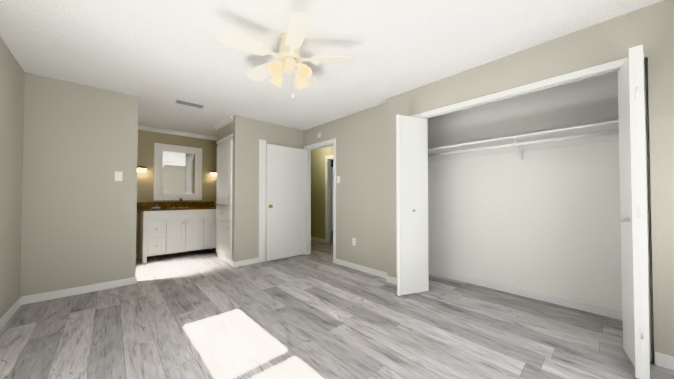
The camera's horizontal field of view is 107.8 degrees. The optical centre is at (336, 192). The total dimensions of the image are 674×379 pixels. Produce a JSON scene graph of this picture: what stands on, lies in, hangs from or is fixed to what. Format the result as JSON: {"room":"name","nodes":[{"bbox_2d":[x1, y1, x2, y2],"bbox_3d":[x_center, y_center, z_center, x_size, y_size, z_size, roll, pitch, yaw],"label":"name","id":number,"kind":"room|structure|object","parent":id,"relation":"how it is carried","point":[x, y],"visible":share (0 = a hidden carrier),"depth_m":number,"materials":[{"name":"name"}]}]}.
{"room":"empty bedroom","nodes":[
{"label":"empty bedroom","id":0,"kind":"room"},
{"bbox_2d":[0,37,24,317],"bbox_3d":[-2.244,-0.070,1.351,0.120,2.420,6.740,1,-1,-43],"label":"wall","id":1,"kind":"structure","parent":0,"point":[12,80],"depth_m":2.25,"materials":[{"name":"grey paint"}]},
{"bbox_2d":[0,297,21,329],"bbox_3d":[-1.629,1.087,0.762,0.013,0.085,4.830,1,-1,-43],"label":"baseboard","id":2,"kind":"structure","parent":1,"relation":"attached to","point":[9,313],"depth_m":2.25,"materials":[{"name":"white paint"}]},
{"bbox_2d":[20,72,137,296],"bbox_3d":[-2.971,-0.044,2.912,0.925,2.420,0.120,1,-1,-43],"label":"wall","id":3,"kind":"structure","parent":0,"point":[79,202],"depth_m":2.82,"materials":[{"name":"grey paint"}]},
{"bbox_2d":[21,277,136,304],"bbox_3d":[-2.921,1.123,2.847,0.938,0.085,0.013,1,-1,-43],"label":"baseboard","id":4,"kind":"structure","parent":3,"relation":"attached to","point":[33,298],"depth_m":2.80,"materials":[{"name":"white paint"}]},
{"bbox_2d":[115,171,121,180],"bbox_3d":[-2.714,-0.201,3.054,0.072,0.116,0.020,1,-1,-43],"label":"light switch","id":5,"kind":"object","parent":3,"relation":"attached to","point":[118,176],"visible":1,"depth_m":3.06,"materials":[{"name":"white plastic"}]},
{"bbox_2d":[136,130,216,257],"bbox_3d":[-3.177,-0.008,4.992,3.440,2.420,0.120,1,-1,-43],"label":"wall","id":6,"kind":"structure","parent":0,"point":[147,140],"depth_m":4.72,"materials":[{"name":"beige paint"}]},
{"bbox_2d":[137,166,146,172],"bbox_3d":[-3.563,-0.421,4.473,0.156,0.112,0.125,1,-1,-43],"label":"sconce","id":7,"kind":"object","parent":6,"relation":"attached to","point":[141,169],"visible":0.88,"depth_m":4.44,"materials":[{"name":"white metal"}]},
{"bbox_2d":[137,202,212,205],"bbox_3d":[-3.162,0.240,4.897,1.320,0.100,0.023,1,-1,-43],"label":"backsplash","id":8,"kind":"structure","parent":6,"relation":"attached to","point":[140,203],"depth_m":4.83,"materials":[{"name":"brown stone"}]},
{"bbox_2d":[153,143,201,199],"bbox_3d":[-3.153,-0.390,4.913,0.820,1.090,0.032,1,-1,-43],"label":"vanity mirror","id":9,"kind":"object","parent":6,"relation":"attached to","point":[177,172],"visible":1,"depth_m":4.89,"materials":[{"name":"white mirror"}]},
{"bbox_2d":[138,125,216,140],"bbox_3d":[-3.402,-1.186,4.695,2.680,0.075,0.040,1,-1,-43],"label":"crown molding","id":10,"kind":"structure","parent":6,"relation":"attached to","point":[159,130],"depth_m":4.88,"materials":[{"name":"white paint"}]},
{"bbox_2d":[210,171,216,175],"bbox_3d":[-2.647,-0.407,5.317,0.156,0.112,0.125,1,-1,-43],"label":"sconce","id":11,"kind":"object","parent":6,"relation":"attached to","point":[213,173],"visible":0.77,"depth_m":5.26,"materials":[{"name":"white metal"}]},
{"bbox_2d":[217,121,232,140],"bbox_3d":[-1.769,-1.094,4.492,0.550,0.265,0.810,1,-1,-43],"label":"wall","id":12,"kind":"structure","parent":0,"point":[225,131],"depth_m":4.27,"materials":[{"name":"grey paint"}]},
{"bbox_2d":[214,116,232,130],"bbox_3d":[-1.983,-1.195,4.283,0.050,0.070,0.830,1,-1,-43],"label":"crown molding","id":13,"kind":"structure","parent":12,"relation":"attached to","point":[228,120],"depth_m":4.22,"materials":[{"name":"white paint"}]},
{"bbox_2d":[232,115,303,261],"bbox_3d":[-1.137,-0.018,4.437,1.430,2.420,0.100,1,-1,-43],"label":"wall","id":14,"kind":"structure","parent":0,"point":[248,133],"depth_m":4.07,"materials":[{"name":"grey paint"}]},
{"bbox_2d":[233,258,257,266],"bbox_3d":[-1.483,1.143,4.022,0.411,0.085,0.013,1,-1,-43],"label":"baseboard","id":15,"kind":"structure","parent":14,"relation":"attached to","point":[245,262],"depth_m":4.00,"materials":[{"name":"white paint"}]},
{"bbox_2d":[258,139,265,262],"bbox_3d":[-1.282,0.139,4.221,0.132,2.100,0.017,1,-1,-43],"label":"door frame","id":16,"kind":"structure","parent":14,"relation":"attached to","point":[262,210],"depth_m":4.21,"materials":[{"name":"white paint"}]},
{"bbox_2d":[266,144,304,260],"bbox_3d":[-0.895,0.172,4.476,0.815,2.018,0.136,1,-1,-43],"label":"entry door","id":17,"kind":"structure","parent":14,"relation":"in","point":[285,201],"depth_m":4.45,"materials":[{"name":"white paint"}]},
{"bbox_2d":[304,130,305,145],"bbox_3d":[-0.587,-0.011,4.821,0.100,2.420,0.080,1,-1,-43],"label":"wall","id":18,"kind":"structure","parent":0,"point":[304,137],"depth_m":4.81,"materials":[{"name":"grey paint"}]},
{"bbox_2d":[311,145,332,238],"bbox_3d":[-0.483,0.014,6.303,0.120,2.420,2.200,1,-1,-43],"label":"wall","id":19,"kind":"structure","parent":0,"point":[318,192],"depth_m":6.19,"materials":[{"name":"beige paint"}]},
{"bbox_2d":[311,236,324,242],"bbox_3d":[-0.783,1.185,6.510,0.013,0.085,1.460,1,-1,-43],"label":"baseboard","id":20,"kind":"structure","parent":19,"relation":"attached to","point":[318,239],"depth_m":6.17,"materials":[{"name":"white paint"}]},
{"bbox_2d":[325,155,332,242],"bbox_3d":[0.029,0.165,5.732,0.135,2.100,0.790,1,-1,-43],"label":"door frame","id":21,"kind":"structure","parent":19,"relation":"attached to","point":[329,200],"depth_m":5.96,"materials":[{"name":"white paint"}]},
{"bbox_2d":[0,0,662,136],"bbox_3d":[-0.279,-1.290,3.726,6.600,0.100,7.900,1,-1,-43],"label":"ceiling","id":22,"kind":"structure","parent":0,"point":[158,58],"depth_m":2.12,"materials":[{"name":"white paint"}]},
{"bbox_2d":[174,99,204,108],"bbox_3d":[-2.066,-1.237,3.452,0.360,0.014,0.160,1,-1,-43],"label":"ceiling vent","id":23,"kind":"object","parent":22,"relation":"in","point":[178,101],"visible":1,"depth_m":3.42,"materials":[{"name":"white metal"}]},
{"bbox_2d":[217,12,355,97],"bbox_3d":[-0.421,-1.023,2.019,1.035,0.492,1.052,1,-1,-43],"label":"ceiling fan","id":24,"kind":"object","parent":22,"relation":"hanging from","point":[290,58],"visible":1,"depth_m":1.93,"materials":[{"name":"beige"}]},
{"bbox_2d":[0,231,673,378],"bbox_3d":[-0.279,1.230,3.683,6.600,0.100,7.900,1,-1,-43],"label":"floor","id":25,"kind":"structure","parent":0,"point":[317,313],"depth_m":2.05,"materials":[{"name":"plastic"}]},
{"bbox_2d":[140,210,215,262],"bbox_3d":[-2.955,0.759,4.693,1.220,0.875,0.584,1,-1,-43],"label":"bathroom vanity","id":26,"kind":"object","parent":25,"relation":"on","point":[173,227],"depth_m":4.42,"materials":[{"name":"white painted wood"},{"name":"brown granite"}]},
{"bbox_2d":[137,206,215,209],"bbox_3d":[-2.981,0.304,4.700,1.320,0.035,0.555,1,-1,-43],"label":"countertop","id":27,"kind":"structure","parent":26,"relation":"on","point":[138,207],"depth_m":4.63,"materials":[{"name":"brown stone"}]},
{"bbox_2d":[216,134,232,264],"bbox_3d":[-1.786,0.120,4.446,0.597,2.145,0.784,1,-1,-43],"label":"linen cabinet","id":28,"kind":"object","parent":25,"relation":"on","point":[224,184],"visible":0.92,"depth_m":4.22,"materials":[{"name":"white wood"}]},
{"bbox_2d":[306,103,386,271],"bbox_3d":[0.104,-0.024,4.071,0.100,2.420,1.960,1,-1,-43],"label":"wall","id":29,"kind":"structure","parent":0,"point":[361,172],"depth_m":3.71,"materials":[{"name":"grey paint"}]},
{"bbox_2d":[304,138,335,263],"bbox_3d":[-0.294,0.143,4.490,0.115,2.100,0.920,1,-1,-43],"label":"door frame","id":30,"kind":"structure","parent":29,"relation":"attached to","point":[308,201],"depth_m":4.74,"materials":[{"name":"white paint"}]},
{"bbox_2d":[352,238,355,245],"bbox_3d":[0.264,0.762,3.804,0.009,0.116,0.072,1,-1,-43],"label":"electrical outlet","id":31,"kind":"object","parent":29,"relation":"attached to","point":[354,241],"visible":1,"depth_m":3.80,"materials":[{"name":"white plastic"}]},
{"bbox_2d":[336,259,386,277],"bbox_3d":[0.356,1.137,3.695,0.013,0.085,1.095,1,-1,-43],"label":"baseboard","id":32,"kind":"structure","parent":29,"relation":"attached to","point":[379,273],"depth_m":3.66,"materials":[{"name":"white paint"}]},
{"bbox_2d":[386,0,673,363],"bbox_3d":[1.650,-0.055,2.260,0.120,2.420,2.800,1,-1,-43],"label":"wall","id":33,"kind":"structure","parent":0,"point":[660,81],"depth_m":1.74,"materials":[{"name":"grey paint"}]},
{"bbox_2d":[386,275,396,284],"bbox_3d":[0.720,1.128,3.152,0.013,0.085,0.222,1,-1,-43],"label":"baseboard","id":34,"kind":"structure","parent":33,"relation":"attached to","point":[390,279],"depth_m":3.16,"materials":[{"name":"white paint"}]},
{"bbox_2d":[396,114,428,295],"bbox_3d":[0.817,0.139,2.877,0.406,2.026,0.328,1,-1,-43],"label":"bifold door","id":35,"kind":"structure","parent":33,"relation":"in","point":[412,198],"depth_m":2.81,"materials":[{"name":"white paint"}]},
{"bbox_2d":[412,53,645,117],"bbox_3d":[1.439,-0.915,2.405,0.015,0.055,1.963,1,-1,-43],"label":"trim","id":36,"kind":"structure","parent":33,"relation":"attached to","point":[619,63],"depth_m":2.12,"materials":[{"name":"white paint"}]},
{"bbox_2d":[618,45,651,378],"bbox_3d":[1.971,0.117,1.621,0.400,2.026,0.136,1,-1,-43],"label":"bifold door","id":37,"kind":"structure","parent":33,"relation":"in","point":[635,238],"depth_m":1.51,"materials":[{"name":"white paint"}]},
{"bbox_2d":[654,351,673,369],"bbox_3d":[2.292,1.099,1.445,0.013,0.085,0.522,1,-1,-43],"label":"baseboard","id":38,"kind":"structure","parent":33,"relation":"attached to","point":[664,360],"depth_m":1.60,"materials":[{"name":"white paint"}]},
{"bbox_2d":[427,64,650,309],"bbox_3d":[2.086,-0.044,2.879,0.120,2.420,2.720,1,-1,-43],"label":"wall","id":39,"kind":"structure","parent":0,"point":[547,221],"depth_m":2.69,"materials":[{"name":"white paint"}]},
{"bbox_2d":[428,120,618,161],"bbox_3d":[1.894,-0.471,2.709,0.398,0.208,2.470,1,-1,-43],"label":"closet shelf","id":40,"kind":"object","parent":39,"relation":"attached to","point":[590,134],"visible":0.67,"depth_m":2.55,"materials":[{"name":"white paint"}]},
{"bbox_2d":[428,267,622,319],"bbox_3d":[2.038,1.122,2.814,0.013,0.085,2.480,1,-1,-43],"label":"baseboard","id":41,"kind":"structure","parent":39,"relation":"attached to","point":[588,307],"depth_m":2.67,"materials":[{"name":"white paint"}]},
{"bbox_3d":[0.552,0.033,7.392,0.120,2.420,3.400,1,-1,-43],"label":"wall","id":42,"kind":"structure","parent":0,"visible":0},
{"bbox_2d":[331,167,332,230],"bbox_3d":[-0.207,0.209,8.036,0.118,2.090,0.860,1,-1,-43],"label":"door","id":43,"kind":"structure","parent":42,"relation":"in","point":[331,198],"depth_m":8.01,"materials":[{"name":"white paint"}]}
]}

